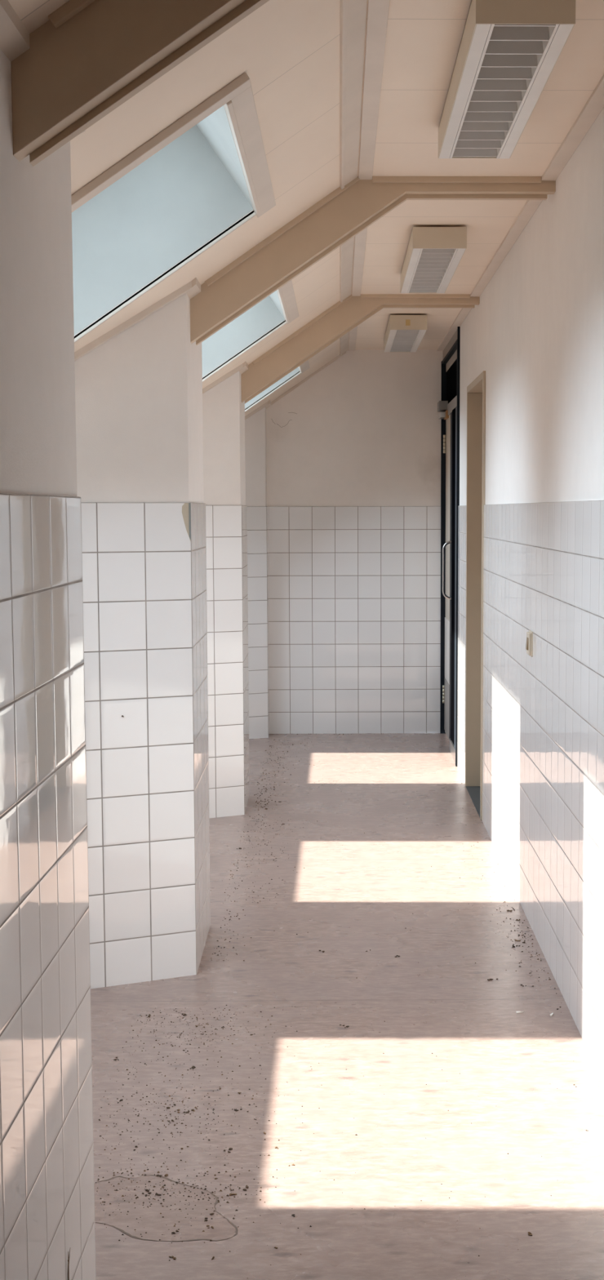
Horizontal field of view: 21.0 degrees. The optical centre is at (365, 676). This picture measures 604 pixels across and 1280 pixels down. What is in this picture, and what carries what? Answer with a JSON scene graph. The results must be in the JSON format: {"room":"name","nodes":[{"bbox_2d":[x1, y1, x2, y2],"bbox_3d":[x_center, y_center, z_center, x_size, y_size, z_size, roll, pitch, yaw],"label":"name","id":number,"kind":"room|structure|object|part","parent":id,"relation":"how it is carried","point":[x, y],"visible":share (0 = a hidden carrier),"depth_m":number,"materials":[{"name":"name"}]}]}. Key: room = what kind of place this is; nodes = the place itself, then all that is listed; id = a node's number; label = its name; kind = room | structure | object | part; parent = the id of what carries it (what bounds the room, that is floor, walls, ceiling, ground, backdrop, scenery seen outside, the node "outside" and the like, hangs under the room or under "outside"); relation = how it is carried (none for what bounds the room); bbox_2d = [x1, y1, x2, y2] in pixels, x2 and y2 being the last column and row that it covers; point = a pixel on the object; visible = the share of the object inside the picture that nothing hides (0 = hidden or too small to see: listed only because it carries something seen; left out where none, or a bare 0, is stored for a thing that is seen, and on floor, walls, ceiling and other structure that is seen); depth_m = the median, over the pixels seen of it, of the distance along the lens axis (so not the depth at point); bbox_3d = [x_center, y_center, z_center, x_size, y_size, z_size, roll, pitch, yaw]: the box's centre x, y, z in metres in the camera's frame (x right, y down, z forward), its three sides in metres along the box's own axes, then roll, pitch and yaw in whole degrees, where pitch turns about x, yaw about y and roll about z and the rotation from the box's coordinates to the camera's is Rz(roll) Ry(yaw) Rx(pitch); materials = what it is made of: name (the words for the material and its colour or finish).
{"room":"corridor","nodes":[
{"label":"corridor","id":0,"kind":"room"},
{"bbox_2d":[0,48,96,1279],"bbox_3d":[-0.920,0.129,2.515,0.836,2.174,1.701,0,6,-1],"label":"wall","id":1,"kind":"structure","parent":0,"point":[47,1177],"depth_m":2.54,"materials":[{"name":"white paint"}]},
{"bbox_2d":[0,0,85,134],"bbox_3d":[-0.673,-0.628,2.138,0.511,0.564,1.536,3,7,30],"label":"trim","id":2,"kind":"structure","parent":1,"relation":"attached to","point":[15,38],"depth_m":2.29,"materials":[{"name":"brown wood"}]},
{"bbox_2d":[67,1250,70,1279],"bbox_3d":[-0.505,1.010,2.778,0.003,0.065,0.027,0,6,-1],"label":"twig","id":3,"kind":"object","parent":1,"relation":"attached to","point":[69,1251],"visible":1,"depth_m":2.77,"materials":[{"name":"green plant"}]},
{"bbox_2d":[75,293,210,988],"bbox_3d":[-0.962,-0.165,5.374,0.842,2.177,1.428,0,6,-1],"label":"pillar","id":4,"kind":"structure","parent":0,"point":[139,393],"depth_m":5.01,"materials":[{"name":"white tile"}]},
{"bbox_2d":[74,277,200,360],"bbox_3d":[-0.748,-0.931,5.000,0.433,0.566,1.304,4,7,36],"label":"trim","id":5,"kind":"structure","parent":4,"relation":"attached to","point":[193,288],"depth_m":4.88,"materials":[{"name":"beige wood"}]},
{"bbox_2d":[8,0,340,416],"bbox_3d":[-0.528,-1.176,4.482,2.855,1.630,12.771,0,6,-1],"label":"ceiling","id":6,"kind":"structure","parent":0,"point":[193,188],"depth_m":4.53,"materials":[{"name":"beige paint"}]},
{"bbox_2d":[11,0,269,166],"bbox_3d":[0.060,-1.026,2.398,1.155,0.520,0.092,0,6,-1],"label":"ceiling beam","id":7,"kind":"structure","parent":6,"relation":"attached to","point":[91,57],"depth_m":2.38,"materials":[{"name":"brown wood"}]},
{"bbox_2d":[71,72,275,342],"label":"frame","id":8,"kind":"structure","parent":6,"relation":"attached to","point":[237,97],"depth_m":3.50,"materials":[{"name":"white wood"}]},
{"bbox_2d":[202,280,298,382],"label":"window","id":9,"kind":"structure","parent":6,"relation":"attached to","point":[286,293],"depth_m":7.00,"materials":[{"name":"white wood"}]},
{"bbox_2d":[244,360,310,412],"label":"window","id":10,"kind":"structure","parent":6,"relation":"attached to","point":[304,366],"depth_m":9.80,"materials":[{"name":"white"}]},
{"bbox_2d":[240,293,479,403],"bbox_3d":[-0.025,-1.586,7.888,1.153,0.518,0.092,0,6,-1],"label":"ceiling beam","id":11,"kind":"structure","parent":6,"relation":"attached to","point":[342,317],"depth_m":7.85,"materials":[{"name":"brown wood"}]},
{"bbox_2d":[190,176,555,345],"bbox_3d":[0.021,-1.307,5.128,1.147,0.514,0.092,0,6,-1],"label":"ceiling beam","id":12,"kind":"structure","parent":6,"relation":"attached to","point":[344,213],"depth_m":5.09,"materials":[{"name":"brown wood"}]},
{"bbox_2d":[202,371,249,817],"bbox_3d":[-1.007,-0.433,8.029,0.836,2.173,1.378,0,6,-1],"label":"pillar","id":13,"kind":"structure","parent":0,"point":[223,407],"depth_m":7.76,"materials":[{"name":"white tile"}]},
{"bbox_2d":[202,361,248,394],"bbox_3d":[-0.809,-1.204,7.667,0.384,0.555,1.240,4,7,37],"label":"trim","id":14,"kind":"structure","parent":13,"relation":"attached to","point":[242,367],"depth_m":7.63,"materials":[{"name":"beige wood"}]},
{"bbox_2d":[244,407,269,738],"bbox_3d":[-1.044,-0.670,10.353,0.834,2.172,0.617,0,6,-1],"label":"pillar","id":15,"kind":"structure","parent":0,"point":[255,443],"depth_m":10.44,"materials":[{"name":"white tile"}]},
{"bbox_2d":[244,400,271,419],"bbox_3d":[-0.939,-1.460,10.220,0.989,0.561,0.202,-5,7,-38],"label":"trim","id":16,"kind":"structure","parent":15,"relation":"attached to","point":[268,404],"depth_m":10.31,"materials":[{"name":"beige wood"}]},
{"bbox_2d":[90,733,603,1279],"bbox_3d":[-0.294,1.056,4.713,2.750,0.120,12.771,0,6,-1],"label":"floor","id":17,"kind":"structure","parent":0,"point":[501,1096],"depth_m":4.40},
{"bbox_2d":[94,1174,238,1241],"bbox_3d":[-0.432,1.125,3.437,0.419,0.001,0.260,4,7,36],"label":"water stain","id":18,"kind":"object","parent":17,"relation":"on","point":[151,1221],"visible":0.88,"depth_m":3.43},
{"bbox_2d":[142,1188,151,1196],"bbox_3d":[-0.472,1.115,3.519,0.019,0.004,0.033,-4,7,-32],"label":"crumb","id":19,"kind":"object","parent":18,"relation":"on","point":[146,1189],"visible":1,"depth_m":3.52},
{"bbox_2d":[93,733,599,1278],"bbox_3d":[-0.068,0.768,6.920,1.282,0.005,7.696,0,6,-1],"label":"debris","id":20,"kind":"object","parent":17,"relation":"on","point":[163,1187],"visible":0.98,"depth_m":4.04,"materials":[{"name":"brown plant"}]},
{"bbox_2d":[266,349,442,733],"bbox_3d":[-0.482,-0.936,10.750,2.572,2.620,0.250,0,6,-1],"label":"wall","id":21,"kind":"structure","parent":0,"point":[353,451],"depth_m":10.64,"materials":[{"name":"white tile"}]},
{"bbox_2d":[271,351,346,404],"bbox_3d":[-0.443,-1.876,10.526,0.648,0.450,0.022,0,6,-1],"label":"trim","id":22,"kind":"structure","parent":21,"relation":"attached to","point":[339,356],"depth_m":10.51,"materials":[{"name":"beige wood"}]},
{"bbox_2d":[348,0,389,351],"bbox_3d":[0.011,-1.484,4.409,0.043,0.008,12.271,0,6,-1],"label":"trim","id":23,"kind":"structure","parent":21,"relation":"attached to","point":[378,10],"depth_m":4.12,"materials":[{"name":"beige paint"}]},
{"bbox_2d":[348,0,603,349],"bbox_3d":[0.438,-1.543,4.459,0.922,0.100,12.771,0,6,-1],"label":"ceiling","id":24,"kind":"structure","parent":0,"point":[424,37],"depth_m":4.50,"materials":[{"name":"beige paint"}]},
{"bbox_2d":[339,0,367,355],"bbox_3d":[-0.041,-1.468,4.409,0.055,0.044,12.271,0,6,-1],"label":"trim","id":25,"kind":"structure","parent":24,"relation":"attached to","point":[353,12],"depth_m":4.08,"materials":[{"name":"beige paint"}]},
{"bbox_2d":[383,315,426,352],"bbox_3d":[0.220,-1.933,9.201,0.196,0.085,1.230,0,6,-1],"label":"ceiling light","id":26,"kind":"object","parent":24,"relation":"attached to","point":[404,333],"visible":1,"depth_m":8.81,"materials":[{"name":"beige metal"}]},
{"bbox_3d":[0.146,-1.924,9.203,0.043,0.067,1.225,0,6,-1],"label":"rail","id":27,"kind":"part","parent":26,"relation":"part of","materials":[{"name":"white metal"}]},
{"bbox_3d":[0.211,-1.981,9.797,0.123,0.055,0.024,0,6,-1],"label":"blade","id":28,"kind":"part","parent":26,"relation":"part of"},
{"bbox_3d":[0.212,-1.971,9.698,0.123,0.055,0.024,0,6,-1],"label":"blade","id":29,"kind":"part","parent":26,"relation":"part of","materials":[{"name":"grey metal"}]},
{"bbox_3d":[0.214,-1.960,9.600,0.123,0.055,0.024,0,6,-1],"label":"blade","id":30,"kind":"part","parent":26,"relation":"part of","materials":[{"name":"grey metal"}]},
{"bbox_3d":[0.215,-1.950,9.501,0.123,0.055,0.024,0,6,-1],"label":"blade","id":31,"kind":"part","parent":26,"relation":"part of","materials":[{"name":"grey metal"}]},
{"bbox_3d":[0.217,-1.940,9.402,0.123,0.055,0.024,0,6,-1],"label":"blade","id":32,"kind":"part","parent":26,"relation":"part of","materials":[{"name":"grey metal"}]},
{"bbox_3d":[0.218,-1.930,9.303,0.123,0.055,0.024,0,6,-1],"label":"blade","id":33,"kind":"part","parent":26,"relation":"part of","materials":[{"name":"grey metal"}]},
{"bbox_3d":[0.220,-1.920,9.205,0.123,0.055,0.024,0,6,-1],"label":"blade","id":34,"kind":"part","parent":26,"relation":"part of","materials":[{"name":"grey metal"}]},
{"bbox_3d":[0.222,-1.910,9.106,0.123,0.055,0.024,0,6,-1],"label":"blade","id":35,"kind":"part","parent":26,"relation":"part of","materials":[{"name":"grey metal"}]},
{"bbox_3d":[0.223,-1.900,9.007,0.123,0.055,0.024,0,6,-1],"label":"blade","id":36,"kind":"part","parent":26,"relation":"part of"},
{"bbox_3d":[0.225,-1.890,8.909,0.123,0.055,0.024,0,6,-1],"label":"blade","id":37,"kind":"part","parent":26,"relation":"part of","materials":[{"name":"grey metal"}]},
{"bbox_3d":[0.226,-1.880,8.810,0.123,0.055,0.024,0,6,-1],"label":"blade","id":38,"kind":"part","parent":26,"relation":"part of","materials":[{"name":"grey metal"}]},
{"bbox_3d":[0.228,-1.870,8.711,0.123,0.055,0.024,0,6,-1],"label":"blade","id":39,"kind":"part","parent":26,"relation":"part of","materials":[{"name":"grey metal"}]},
{"bbox_3d":[0.294,-1.925,9.206,0.043,0.067,1.225,0,6,-1],"label":"rail","id":40,"kind":"part","parent":26,"relation":"part of","materials":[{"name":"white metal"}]},
{"bbox_2d":[400,226,466,293],"bbox_3d":[0.262,-1.661,6.531,0.196,0.085,1.229,0,6,-1],"label":"ceiling light","id":41,"kind":"object","parent":24,"relation":"attached to","point":[433,255],"visible":1,"depth_m":6.23,"materials":[{"name":"beige metal"}]},
{"bbox_3d":[0.188,-1.652,6.532,0.043,0.067,1.225,0,6,-1],"label":"rail","id":42,"kind":"part","parent":41,"relation":"part of","materials":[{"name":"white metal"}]},
{"bbox_3d":[0.253,-1.708,7.126,0.123,0.055,0.024,0,6,-1],"label":"blade","id":43,"kind":"part","parent":41,"relation":"part of","materials":[{"name":"grey metal"}]},
{"bbox_3d":[0.254,-1.698,7.028,0.123,0.055,0.024,0,6,-1],"label":"blade","id":44,"kind":"part","parent":41,"relation":"part of","materials":[{"name":"grey metal"}]},
{"bbox_3d":[0.256,-1.688,6.929,0.123,0.055,0.024,0,6,-1],"label":"blade","id":45,"kind":"part","parent":41,"relation":"part of","materials":[{"name":"grey metal"}]},
{"bbox_3d":[0.257,-1.678,6.830,0.123,0.055,0.024,0,6,-1],"label":"blade","id":46,"kind":"part","parent":41,"relation":"part of","materials":[{"name":"grey metal"}]},
{"bbox_3d":[0.259,-1.668,6.731,0.123,0.055,0.024,0,6,-1],"label":"blade","id":47,"kind":"part","parent":41,"relation":"part of","materials":[{"name":"grey metal"}]},
{"bbox_3d":[0.260,-1.658,6.633,0.123,0.055,0.024,0,6,-1],"label":"blade","id":48,"kind":"part","parent":41,"relation":"part of","materials":[{"name":"grey metal"}]},
{"bbox_3d":[0.262,-1.648,6.534,0.123,0.055,0.024,0,6,-1],"label":"blade","id":49,"kind":"part","parent":41,"relation":"part of","materials":[{"name":"grey metal"}]},
{"bbox_3d":[0.263,-1.638,6.435,0.123,0.055,0.024,0,6,-1],"label":"blade","id":50,"kind":"part","parent":41,"relation":"part of","materials":[{"name":"grey metal"}]},
{"bbox_3d":[0.265,-1.628,6.337,0.123,0.055,0.024,0,6,-1],"label":"blade","id":51,"kind":"part","parent":41,"relation":"part of","materials":[{"name":"grey metal"}]},
{"bbox_3d":[0.267,-1.618,6.238,0.123,0.055,0.024,0,6,-1],"label":"blade","id":52,"kind":"part","parent":41,"relation":"part of","materials":[{"name":"grey metal"}]},
{"bbox_3d":[0.268,-1.608,6.139,0.123,0.055,0.024,0,6,-1],"label":"blade","id":53,"kind":"part","parent":41,"relation":"part of","materials":[{"name":"grey metal"}]},
{"bbox_3d":[0.270,-1.598,6.040,0.123,0.055,0.024,0,6,-1],"label":"blade","id":54,"kind":"part","parent":41,"relation":"part of","materials":[{"name":"grey metal"}]},
{"bbox_3d":[0.336,-1.652,6.535,0.043,0.067,1.225,0,6,-1],"label":"rail","id":55,"kind":"part","parent":41,"relation":"part of","materials":[{"name":"white metal"}]},
{"bbox_2d":[438,0,575,158],"bbox_3d":[0.305,-1.382,3.795,0.196,0.085,1.229,0,6,-1],"label":"ceiling light","id":56,"kind":"object","parent":24,"relation":"attached to","point":[508,51],"visible":1,"depth_m":3.60,"materials":[{"name":"white metal"},{"name":"white enamel"},{"name":"grey painted metal"}]},
{"bbox_3d":[0.231,-1.373,3.797,0.043,0.067,1.225,0,6,-1],"label":"rail","id":57,"kind":"part","parent":56,"relation":"part of","materials":[{"name":"white metal"}]},
{"bbox_3d":[0.295,-1.430,4.391,0.123,0.055,0.024,0,6,-1],"label":"blade","id":58,"kind":"part","parent":56,"relation":"part of","materials":[{"name":"grey metal"}]},
{"bbox_3d":[0.297,-1.420,4.292,0.123,0.055,0.024,0,6,-1],"label":"blade","id":59,"kind":"part","parent":56,"relation":"part of","materials":[{"name":"grey metal"}]},
{"bbox_3d":[0.299,-1.409,4.193,0.123,0.055,0.024,0,6,-1],"label":"blade","id":60,"kind":"part","parent":56,"relation":"part of","materials":[{"name":"grey metal"}]},
{"bbox_3d":[0.300,-1.399,4.095,0.123,0.055,0.024,0,6,-1],"label":"blade","id":61,"kind":"part","parent":56,"relation":"part of","materials":[{"name":"grey metal"}]},
{"bbox_3d":[0.302,-1.389,3.996,0.123,0.055,0.024,0,6,-1],"label":"blade","id":62,"kind":"part","parent":56,"relation":"part of","materials":[{"name":"grey metal"}]},
{"bbox_3d":[0.303,-1.379,3.897,0.123,0.055,0.024,0,6,-1],"label":"blade","id":63,"kind":"part","parent":56,"relation":"part of","materials":[{"name":"grey metal"}]},
{"bbox_3d":[0.305,-1.369,3.799,0.123,0.055,0.024,0,6,-1],"label":"blade","id":64,"kind":"part","parent":56,"relation":"part of","materials":[{"name":"grey metal"}]},
{"bbox_3d":[0.306,-1.359,3.700,0.123,0.055,0.024,0,6,-1],"label":"blade","id":65,"kind":"part","parent":56,"relation":"part of","materials":[{"name":"grey metal"}]},
{"bbox_3d":[0.308,-1.349,3.601,0.123,0.055,0.024,0,6,-1],"label":"blade","id":66,"kind":"part","parent":56,"relation":"part of","materials":[{"name":"grey metal"}]},
{"bbox_3d":[0.309,-1.339,3.502,0.123,0.055,0.024,0,6,-1],"label":"blade","id":67,"kind":"part","parent":56,"relation":"part of","materials":[{"name":"grey metal"}]},
{"bbox_3d":[0.311,-1.329,3.404,0.123,0.055,0.024,0,6,-1],"label":"blade","id":68,"kind":"part","parent":56,"relation":"part of","materials":[{"name":"grey metal"}]},
{"bbox_3d":[0.312,-1.319,3.305,0.123,0.055,0.024,0,6,-1],"label":"blade","id":69,"kind":"part","parent":56,"relation":"part of","materials":[{"name":"grey metal"}]},
{"bbox_3d":[0.314,-1.309,3.206,0.123,0.055,0.024,0,6,-1],"label":"blade","id":70,"kind":"part","parent":56,"relation":"part of","materials":[{"name":"grey metal"}]},
{"bbox_3d":[0.378,-1.373,3.799,0.043,0.067,1.225,0,6,-1],"label":"rail","id":71,"kind":"part","parent":56,"relation":"part of","materials":[{"name":"white metal"}]},
{"bbox_2d":[457,106,603,1085],"bbox_3d":[0.745,-0.224,3.844,0.266,2.600,10.870,0,6,-1],"label":"wall","id":72,"kind":"structure","parent":0,"point":[535,330],"depth_m":5.22,"materials":[{"name":"white paint"}]},
{"bbox_2d":[437,326,460,766],"bbox_3d":[0.527,-0.797,9.949,0.116,2.502,1.419,0,6,-1],"label":"door","id":73,"kind":"structure","parent":72,"relation":"attached to","point":[448,407],"depth_m":10.01,"materials":[{"name":"black metal"}]},
{"bbox_3d":[0.491,-1.666,10.404,0.032,0.034,0.220,0,6,-1],"label":"closer arm","id":74,"kind":"part","parent":73,"relation":"part of","materials":[{"name":"metal"}]},
{"bbox_3d":[0.500,-0.646,9.925,0.060,0.358,0.016,0,6,-1],"label":"pull handle","id":75,"kind":"part","parent":73,"relation":"part of","materials":[{"name":"metal"}]},
{"bbox_3d":[0.528,0.208,10.447,0.005,0.342,0.546,0,6,-1],"label":"kick plate","id":76,"kind":"part","parent":73,"relation":"part of","materials":[{"name":"silver metal"}]},
{"bbox_3d":[0.528,-0.162,10.410,0.004,0.395,0.546,0,6,-1],"label":"panel","id":77,"kind":"part","parent":73,"relation":"part of","materials":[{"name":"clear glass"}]},
{"bbox_3d":[0.545,-0.759,9.957,0.079,2.425,1.407,0,6,-1],"label":"frame","id":78,"kind":"part","parent":73,"relation":"part of","materials":[{"name":"black metal"}]},
{"bbox_3d":[0.529,-2.004,9.831,0.031,0.077,1.409,0,6,-1],"label":"header panel","id":79,"kind":"part","parent":73,"relation":"part of","materials":[{"name":"white paint"}]},
{"bbox_3d":[0.540,-1.809,9.854,0.006,0.275,1.353,0,6,-1],"label":"transom panel","id":80,"kind":"part","parent":73,"relation":"part of","materials":[{"name":"black glass"}]},
{"bbox_3d":[0.545,-1.639,9.871,0.036,0.070,1.353,0,6,-1],"label":"transom rail","id":81,"kind":"part","parent":73,"relation":"part of","materials":[{"name":"grey metal"}]},
{"bbox_3d":[0.539,-0.576,9.576,0.024,1.987,0.550,0,6,-1],"label":"panel","id":82,"kind":"part","parent":73,"relation":"part of","materials":[{"name":"black metal"}]},
{"bbox_2d":[445,349,457,372],"bbox_3d":[0.538,-1.921,9.842,0.010,0.050,1.353,0,6,-1],"label":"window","id":83,"kind":"structure","parent":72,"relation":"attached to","point":[451,355],"depth_m":9.95,"materials":[{"name":"glass"}]},
{"bbox_2d":[465,370,485,820],"bbox_3d":[0.636,-0.412,8.117,0.192,2.108,0.973,0,6,-1],"label":"door","id":84,"kind":"structure","parent":72,"relation":"in","point":[476,390],"depth_m":8.54,"materials":[{"name":"beige wood"}]},
{"bbox_2d":[436,74,603,351],"bbox_3d":[0.589,-1.484,4.418,0.060,0.011,12.271,0,6,-1],"label":"trim","id":85,"kind":"structure","parent":72,"relation":"attached to","point":[594,104],"depth_m":5.06,"materials":[{"name":"beige paint"}]},
{"bbox_2d":[525,630,533,657],"bbox_3d":[0.576,-0.115,5.720,0.020,0.087,0.085,0,6,-1],"label":"light switch","id":86,"kind":"object","parent":72,"relation":"attached to","point":[529,646],"visible":1,"depth_m":5.68,"materials":[{"name":"beige plastic"}]},
{"bbox_3d":[0.583,-0.115,5.720,0.007,0.087,0.085,0,6,-1],"label":"plate","id":87,"kind":"part","parent":86,"relation":"part of","materials":[{"name":"beige plastic"}]}
]}

